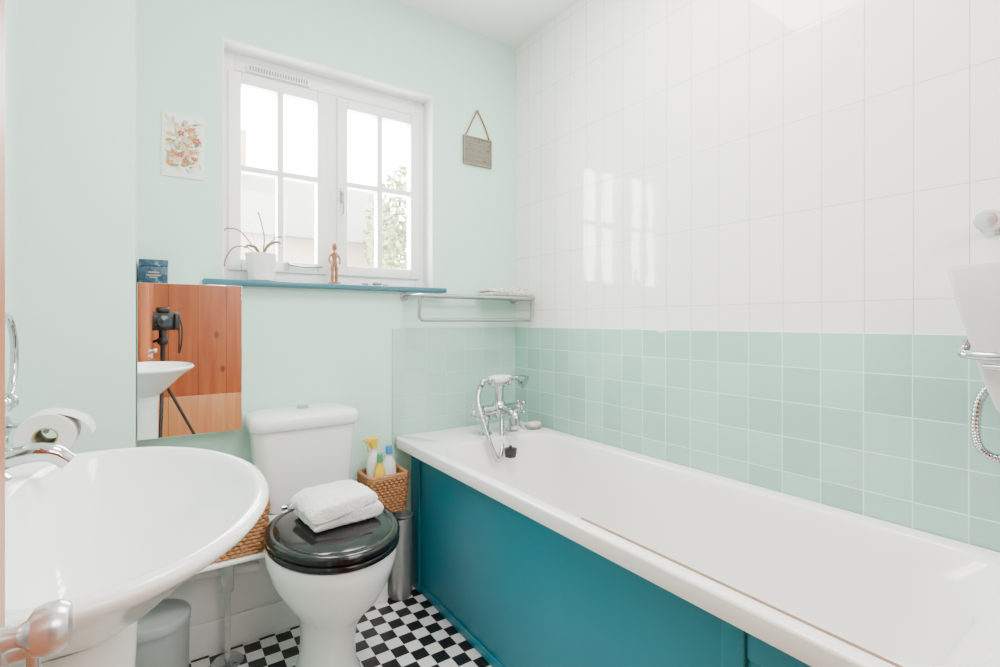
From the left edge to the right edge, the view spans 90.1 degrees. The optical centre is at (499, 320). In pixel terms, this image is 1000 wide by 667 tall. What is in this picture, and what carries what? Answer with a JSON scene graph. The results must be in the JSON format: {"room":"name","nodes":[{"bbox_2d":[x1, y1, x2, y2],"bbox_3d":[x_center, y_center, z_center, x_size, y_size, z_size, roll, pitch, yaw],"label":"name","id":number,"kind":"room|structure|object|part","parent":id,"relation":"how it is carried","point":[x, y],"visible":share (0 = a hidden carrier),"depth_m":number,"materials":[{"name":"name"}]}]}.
{"room":"bathroom","nodes":[
{"label":"bathroom","id":0,"kind":"room"},
{"bbox_2d":[5,0,21,447],"bbox_3d":[-0.573,-0.110,0.226,0.100,2.460,2.922,0,0,-35],"label":"wall","id":1,"kind":"structure","parent":0,"point":[13,8],"depth_m":1.24,"materials":[{"name":"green paint"}]},
{"bbox_2d":[5,313,18,394],"bbox_3d":[-1.003,0.069,0.985,0.052,0.196,0.164,0,0,-35],"label":"towel ring","id":2,"kind":"object","parent":1,"relation":"attached to","point":[9,320],"visible":0.66,"depth_m":1.05,"materials":[{"name":"silver metal"}]},
{"bbox_2d":[5,416,50,436],"bbox_3d":[-1.099,0.249,1.164,0.095,0.048,0.144,0,0,-35],"label":"toilet roll holder","id":3,"kind":"object","parent":1,"relation":"attached to","point":[9,425],"visible":0.35,"depth_m":1.17,"materials":[{"name":"silver metal"}]},
{"bbox_2d":[12,408,95,449],"bbox_3d":[-1.037,0.262,1.168,0.136,0.108,0.101,0,0,-35],"label":"toilet roll","id":4,"kind":"object","parent":3,"relation":"on","point":[66,423],"visible":0.81,"depth_m":1.14,"materials":[{"name":"paper"}]},
{"bbox_2d":[0,0,72,666],"bbox_3d":[-0.080,0.116,-0.019,0.076,1.992,0.780,0,0,-35],"label":"door","id":5,"kind":"structure","parent":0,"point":[47,631],"depth_m":0.29,"materials":[{"name":"orange wood"}]},
{"bbox_3d":[-0.252,0.167,0.266,0.037,0.036,0.036,0,0,-34],"label":"knob","id":6,"kind":"part","parent":5,"relation":"part of","materials":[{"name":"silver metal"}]},
{"bbox_2d":[22,0,136,453],"bbox_3d":[-1.211,-0.110,1.456,0.241,2.460,0.172,0,0,-35],"label":"wall","id":7,"kind":"structure","parent":0,"point":[79,57],"depth_m":1.39,"materials":[{"name":"green paint"}]},
{"bbox_2d":[137,0,515,589],"bbox_3d":[-0.686,-0.110,2.018,1.944,2.460,0.160,0,0,-35],"label":"wall","id":8,"kind":"structure","parent":0,"point":[300,345],"depth_m":1.94,"materials":[{"name":"green paint"}]},
{"bbox_2d":[161,111,204,180],"bbox_3d":[-1.055,-0.582,1.664,0.122,0.209,0.007,0,0,-35],"label":"print","id":9,"kind":"object","parent":8,"relation":"attached to","point":[182,136],"visible":1,"depth_m":1.66,"materials":[{"name":"multicoloured"}]},
{"bbox_2d":[137,282,241,440],"bbox_3d":[-1.013,0.123,1.638,0.286,0.483,0.096,0,0,-35],"label":"mirror","id":10,"kind":"object","parent":8,"relation":"attached to","point":[189,336],"visible":1,"depth_m":1.59,"materials":[{"name":"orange mirror"}]},
{"bbox_2d":[138,259,167,282],"bbox_3d":[-1.099,-0.155,1.583,0.076,0.074,0.072,0,0,-35],"label":"box","id":11,"kind":"object","parent":10,"relation":"on","point":[150,270],"visible":0.84,"depth_m":1.55,"materials":[{"name":"blue cardboard"}]},
{"bbox_3d":[-1.099,-0.181,1.583,0.076,0.022,0.072,0,0,-34],"label":"lid","id":12,"kind":"part","parent":11,"relation":"part of","materials":[{"name":"blue cardboard"}]},
{"bbox_2d":[183,561,258,582],"bbox_3d":[-0.978,0.835,1.639,0.338,0.060,0.030,0,0,-35],"label":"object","id":13,"kind":"structure","parent":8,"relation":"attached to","point":[250,566],"depth_m":1.68,"materials":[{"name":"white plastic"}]},
{"bbox_2d":[197,547,264,573],"bbox_3d":[-0.925,0.706,1.556,0.343,0.012,0.332,0,0,-35],"label":"shelf","id":14,"kind":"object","parent":8,"relation":"attached to","point":[258,555],"depth_m":1.46,"materials":[{"name":"white paint"}]},
{"bbox_2d":[210,497,270,564],"bbox_3d":[-0.847,0.619,1.488,0.289,0.161,0.134,0,0,-35],"label":"wicker basket","id":15,"kind":"object","parent":14,"relation":"on","point":[253,542],"visible":0.2,"depth_m":1.49,"materials":[{"name":"brown wicker"}]},
{"bbox_2d":[165,557,387,661],"bbox_3d":[-0.804,0.927,1.794,0.813,0.385,0.077,0,0,-35],"label":"trim","id":16,"kind":"structure","parent":8,"relation":"attached to","point":[258,611],"depth_m":1.73,"materials":[{"name":"white paint"}]},
{"bbox_2d":[357,464,408,511],"bbox_3d":[-0.458,0.659,1.952,0.175,0.151,0.155,0,0,-35],"label":"wicker basket","id":17,"kind":"object","parent":16,"relation":"on","point":[397,482],"visible":0.73,"depth_m":1.90,"materials":[{"name":"brown wicker"}]},
{"bbox_2d":[363,436,378,476],"bbox_3d":[-0.498,0.590,1.945,0.068,0.272,0.042,0,0,-35],"label":"spray bottle","id":18,"kind":"object","parent":17,"relation":"in","point":[372,442],"visible":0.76,"depth_m":1.93,"materials":[{"name":"white plastic"}]},
{"bbox_2d":[374,453,385,494],"bbox_3d":[-0.461,0.617,1.911,0.048,0.218,0.036,0,0,-35],"label":"bottle","id":19,"kind":"object","parent":17,"relation":"in","point":[379,470],"visible":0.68,"depth_m":1.90,"materials":[{"name":"yellow plastic"}]},
{"bbox_2d":[383,445,395,499],"bbox_3d":[-0.441,0.611,1.984,0.058,0.231,0.044,0,0,-35],"label":"bottle","id":20,"kind":"object","parent":17,"relation":"in","point":[389,464],"visible":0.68,"depth_m":1.97,"materials":[{"name":"white plastic"}]},
{"bbox_2d":[224,51,423,286],"bbox_3d":[-0.680,-0.562,2.036,0.801,0.834,0.118,0,0,-35],"label":"window","id":21,"kind":"structure","parent":8,"relation":"in","point":[332,100],"depth_m":2.00,"materials":[{"name":"paint"}]},
{"bbox_2d":[246,64,309,87],"bbox_3d":[-0.841,-0.932,1.901,0.223,0.026,0.017,0,0,-34],"label":"vent","id":22,"kind":"object","parent":21,"relation":"attached to","point":[258,71],"depth_m":1.90,"materials":[{"name":"paint"}]},
{"bbox_3d":[-0.635,-0.485,2.018,0.014,0.111,0.036,0,0,-34],"label":"handle","id":23,"kind":"part","parent":21,"relation":"part of","materials":[{"name":"metal"}]},
{"bbox_2d":[202,278,446,292],"bbox_3d":[-0.647,-0.133,1.977,0.919,0.020,0.132,0,0,-35],"label":"window sill","id":24,"kind":"structure","parent":8,"relation":"attached to","point":[206,281],"depth_m":1.88,"materials":[{"name":"blue paint"}]},
{"bbox_2d":[223,212,281,280],"bbox_3d":[-0.879,-0.268,1.789,0.108,0.251,0.178,0,0,27],"label":"potted plant","id":25,"kind":"object","parent":24,"relation":"on","point":[261,266],"visible":0.91,"depth_m":1.77,"materials":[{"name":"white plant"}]},
{"bbox_3d":[-0.916,-0.228,1.768,0.115,0.080,0.009,0,0,-42],"label":"stem","id":26,"kind":"part","parent":25,"relation":"part of","materials":[{"name":"green plant"}]},
{"bbox_3d":[-0.915,-0.279,1.772,0.129,0.095,0.010,0,0,-41],"label":"stem","id":27,"kind":"part","parent":25,"relation":"part of","materials":[{"name":"plant"}]},
{"bbox_3d":[-0.867,-0.193,1.813,0.108,0.100,0.108,0,0,-34],"label":"pot","id":28,"kind":"part","parent":25,"relation":"part of","materials":[{"name":"white ceramic"}]},
{"bbox_3d":[-0.866,-0.313,1.808,0.007,0.161,0.029,0,0,29],"label":"stem","id":29,"kind":"part","parent":25,"relation":"part of","materials":[{"name":"green plant"}]},
{"bbox_2d":[328,243,340,283],"bbox_3d":[-0.648,-0.224,1.951,0.052,0.162,0.048,0,0,-35],"label":"wooden figurine","id":30,"kind":"object","parent":24,"relation":"on","point":[333,255],"visible":0.95,"depth_m":1.94,"materials":[{"name":"brown wood"}]},
{"bbox_2d":[372,281,381,285],"bbox_3d":[-0.505,-0.153,2.050,0.040,0.020,0.031,0,0,-35],"label":"pebble","id":31,"kind":"object","parent":24,"relation":"on","point":[376,282],"visible":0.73,"depth_m":2.04,"materials":[{"name":"stone"}]},
{"bbox_2d":[222,37,432,287],"bbox_3d":[-0.652,-0.564,1.995,0.813,0.843,0.087,0,0,-35],"label":"trim","id":32,"kind":"structure","parent":8,"relation":"attached to","point":[233,46],"depth_m":2.09,"materials":[{"name":"white paint"}]},
{"bbox_2d":[392,327,515,445],"bbox_3d":[-0.187,0.275,2.260,0.636,0.490,0.006,0,0,-35],"label":"backsplash","id":33,"kind":"structure","parent":8,"relation":"attached to","point":[437,373],"depth_m":2.22,"materials":[{"name":"green tile"}]},
{"bbox_2d":[400,293,534,321],"bbox_3d":[-0.121,-0.058,2.200,0.604,0.124,0.181,0,0,-35],"label":"towel rack","id":34,"kind":"object","parent":8,"relation":"attached to","point":[404,296],"visible":1,"depth_m":2.11,"materials":[{"name":"metal"}]},
{"bbox_2d":[477,286,532,296],"bbox_3d":[0.023,-0.135,2.298,0.230,0.045,0.140,0,0,-38],"label":"folded cloth","id":35,"kind":"object","parent":34,"relation":"on","point":[496,290],"visible":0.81,"depth_m":2.23,"materials":[{"name":"white fabric"}]},
{"bbox_2d":[463,110,491,168],"bbox_3d":[-0.104,-0.848,2.311,0.154,0.260,0.017,0,0,-35],"label":"plaque","id":36,"kind":"object","parent":8,"relation":"attached to","point":[477,151],"visible":1,"depth_m":2.31,"materials":[{"name":"wood"}]},
{"bbox_3d":[-0.104,-0.783,2.311,0.154,0.130,0.012,0,0,-34],"label":"plaque plate","id":37,"kind":"part","parent":36,"relation":"part of","materials":[{"name":"wood"}]},
{"bbox_2d":[189,586,491,666],"bbox_3d":[0.187,1.145,0.749,1.944,0.050,2.922,0,0,-35],"label":"floor","id":38,"kind":"structure","parent":0,"point":[410,632],"depth_m":1.73,"materials":[{"name":"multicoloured tile"}]},
{"bbox_2d":[5,390,268,666],"bbox_3d":[-0.513,0.606,0.600,0.421,1.029,0.584,0,0,-35],"label":"basin","id":39,"kind":"object","parent":38,"relation":"on","point":[113,533],"visible":0.84,"depth_m":0.69,"materials":[{"name":"white ceramic"}]},
{"bbox_2d":[5,390,75,481],"bbox_3d":[-0.668,0.155,0.693,0.122,0.129,0.059,0,0,-34],"label":"tap","id":40,"kind":"object","parent":39,"relation":"on","point":[60,456],"depth_m":0.70,"materials":[{"name":"silver metal"}]},
{"bbox_2d":[135,598,190,666],"bbox_3d":[-0.966,0.969,1.396,0.177,0.302,0.177,0,0,11],"label":"pedal bin","id":41,"kind":"object","parent":38,"relation":"on","point":[163,632],"visible":0.74,"depth_m":1.36,"materials":[{"name":"grey plastic"}]},
{"bbox_3d":[-0.967,0.834,1.398,0.174,0.031,0.174,0,0,-34],"label":"lid","id":42,"kind":"part","parent":41,"relation":"part of","materials":[{"name":"grey plastic"}]},
{"bbox_2d":[211,565,243,666],"bbox_3d":[-0.891,0.942,1.632,0.096,0.357,0.096,0,0,-35],"label":"stand","id":43,"kind":"object","parent":38,"relation":"on","point":[229,658],"visible":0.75,"depth_m":1.62,"materials":[{"name":"silver metal"}]},
{"bbox_2d":[245,403,399,666],"bbox_3d":[-0.559,0.711,1.578,0.370,0.819,0.700,0,0,-35],"label":"toilet","id":44,"kind":"object","parent":38,"relation":"on","point":[330,578],"visible":0.74,"depth_m":1.43,"materials":[{"name":"white ceramic"}]},
{"bbox_3d":[-0.705,0.341,1.784,0.360,0.059,0.195,0,0,-34],"label":"cistern lid","id":45,"kind":"part","parent":44,"relation":"part of","materials":[{"name":"white ceramic"}]},
{"bbox_3d":[-0.494,0.636,1.483,0.368,0.019,0.468,0,0,-34],"label":"seat","id":46,"kind":"part","parent":44,"relation":"part of","materials":[{"name":"black paint"}]},
{"bbox_3d":[-0.494,0.613,1.483,0.370,0.027,0.470,0,0,-34],"label":"seat lid","id":47,"kind":"part","parent":44,"relation":"part of","materials":[{"name":"black paint"}]},
{"bbox_2d":[289,479,383,532],"bbox_3d":[-0.499,0.554,1.532,0.233,0.090,0.196,0,0,-41],"label":"folded towel","id":48,"kind":"object","parent":44,"relation":"on","point":[335,504],"visible":1,"depth_m":1.47,"materials":[{"name":"white fabric"}]},
{"bbox_2d":[389,510,412,600],"bbox_3d":[-0.405,0.892,2.042,0.097,0.455,0.092,0,0,-35],"label":"toilet brush","id":49,"kind":"object","parent":38,"relation":"on","point":[400,578],"visible":0.62,"depth_m":2.00,"materials":[{"name":"grey metal"}]},
{"bbox_3d":[-0.397,0.732,2.047,0.078,0.133,0.078,0,0,-34],"label":"brush handle","id":50,"kind":"part","parent":49,"relation":"part of","materials":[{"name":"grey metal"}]},
{"bbox_2d":[396,421,999,666],"bbox_3d":[0.340,0.799,1.498,0.627,0.642,1.844,0,0,-35],"label":"bathtub","id":51,"kind":"object","parent":38,"relation":"on","point":[569,550],"visible":0.91,"depth_m":1.33,"materials":[{"name":"ceramic"}]},
{"bbox_2d":[471,374,528,462],"bbox_3d":[0.028,0.402,2.106,0.285,0.341,0.184,0,0,-35],"label":"shower mixer","id":52,"kind":"object","parent":51,"relation":"on","point":[499,408],"visible":1,"depth_m":2.10,"materials":[{"name":"silver metal"}]},
{"bbox_3d":[-0.092,0.381,2.090,0.044,0.064,0.064,0,0,-34],"label":"tap handle","id":53,"kind":"part","parent":52,"relation":"part of","materials":[{"name":"silver metal"}]},
{"bbox_3d":[0.084,0.381,2.212,0.044,0.064,0.064,0,0,-34],"label":"tap handle","id":54,"kind":"part","parent":52,"relation":"part of","materials":[{"name":"silver metal"}]},
{"bbox_2d":[504,432,516,457],"bbox_3d":[0.033,0.509,2.045,0.052,0.086,0.090,0,0,-35],"label":"plug","id":55,"kind":"object","parent":51,"relation":"hanging from","point":[510,452],"visible":1,"depth_m":2.01,"materials":[{"name":"black rubber"}]},
{"bbox_2d":[524,424,542,429],"bbox_3d":[0.150,0.473,2.227,0.094,0.016,0.070,0,0,-35],"label":"soap dish","id":56,"kind":"object","parent":51,"relation":"on","point":[525,426],"visible":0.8,"depth_m":2.20,"materials":[{"name":"white ceramic"}]},
{"bbox_2d":[526,421,540,426],"bbox_3d":[0.150,0.460,2.227,0.060,0.022,0.040,0,0,-35],"label":"soap bar","id":57,"kind":"object","parent":56,"relation":"on","point":[531,423],"visible":0.98,"depth_m":2.21,"materials":[{"name":"white"}]},
{"bbox_3d":[0.150,0.831,1.367,0.024,0.578,1.842,0,0,-34],"label":"bath panel","id":58,"kind":"part","parent":51,"relation":"part of","materials":[{"name":"teal paint"}]},
{"bbox_2d":[393,0,577,47],"bbox_3d":[0.170,-1.380,0.773,1.944,0.080,3.182,0,0,-35],"label":"ceiling","id":59,"kind":"structure","parent":0,"point":[510,22],"depth_m":2.18,"materials":[{"name":"white paint"}]},
{"bbox_2d":[516,0,999,334],"bbox_3d":[0.947,-0.110,1.271,0.100,2.460,2.922,0,0,-35],"label":"wall","id":60,"kind":"structure","parent":0,"point":[716,165],"depth_m":1.47,"materials":[{"name":"white tile"}]},
{"bbox_2d":[516,327,999,552],"bbox_3d":[0.634,0.275,1.632,0.006,0.490,1.972,0,0,-35],"label":"wall tiles","id":61,"kind":"structure","parent":60,"relation":"attached to","point":[874,425],"depth_m":1.37,"materials":[{"name":"green tile"}]},
{"bbox_2d":[947,209,999,462],"bbox_3d":[1.011,0.027,0.980,0.124,0.516,0.193,0,0,-35],"label":"shower","id":62,"kind":"object","parent":60,"relation":"attached to","point":[975,287],"visible":1,"depth_m":1.00,"materials":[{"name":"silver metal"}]},
{"bbox_3d":[1.012,-0.205,1.029,0.067,0.052,0.052,0,0,-34],"label":"valve knob","id":63,"kind":"part","parent":62,"relation":"part of","materials":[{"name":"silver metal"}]},
{"label":"outside","id":64,"kind":"structure","parent":0,"visible":0},
{"bbox_2d":[362,164,406,268],"bbox_3d":[-1.124,0.209,11.357,4.059,7.830,3.264,0,0,-35],"label":"tree","id":65,"kind":"object","parent":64,"point":[399,246],"visible":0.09,"depth_m":10.43,"materials":[{"name":"green plant"}]},
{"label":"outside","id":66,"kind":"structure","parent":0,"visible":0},
{"bbox_2d":[241,129,406,267],"bbox_3d":[-5.540,-0.280,13.180,4.800,8.800,4.600,0,0,-35],"label":"neighbouring house","id":67,"kind":"structure","parent":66,"point":[258,193],"depth_m":11.87,"materials":[{"name":"brick"}]}
]}

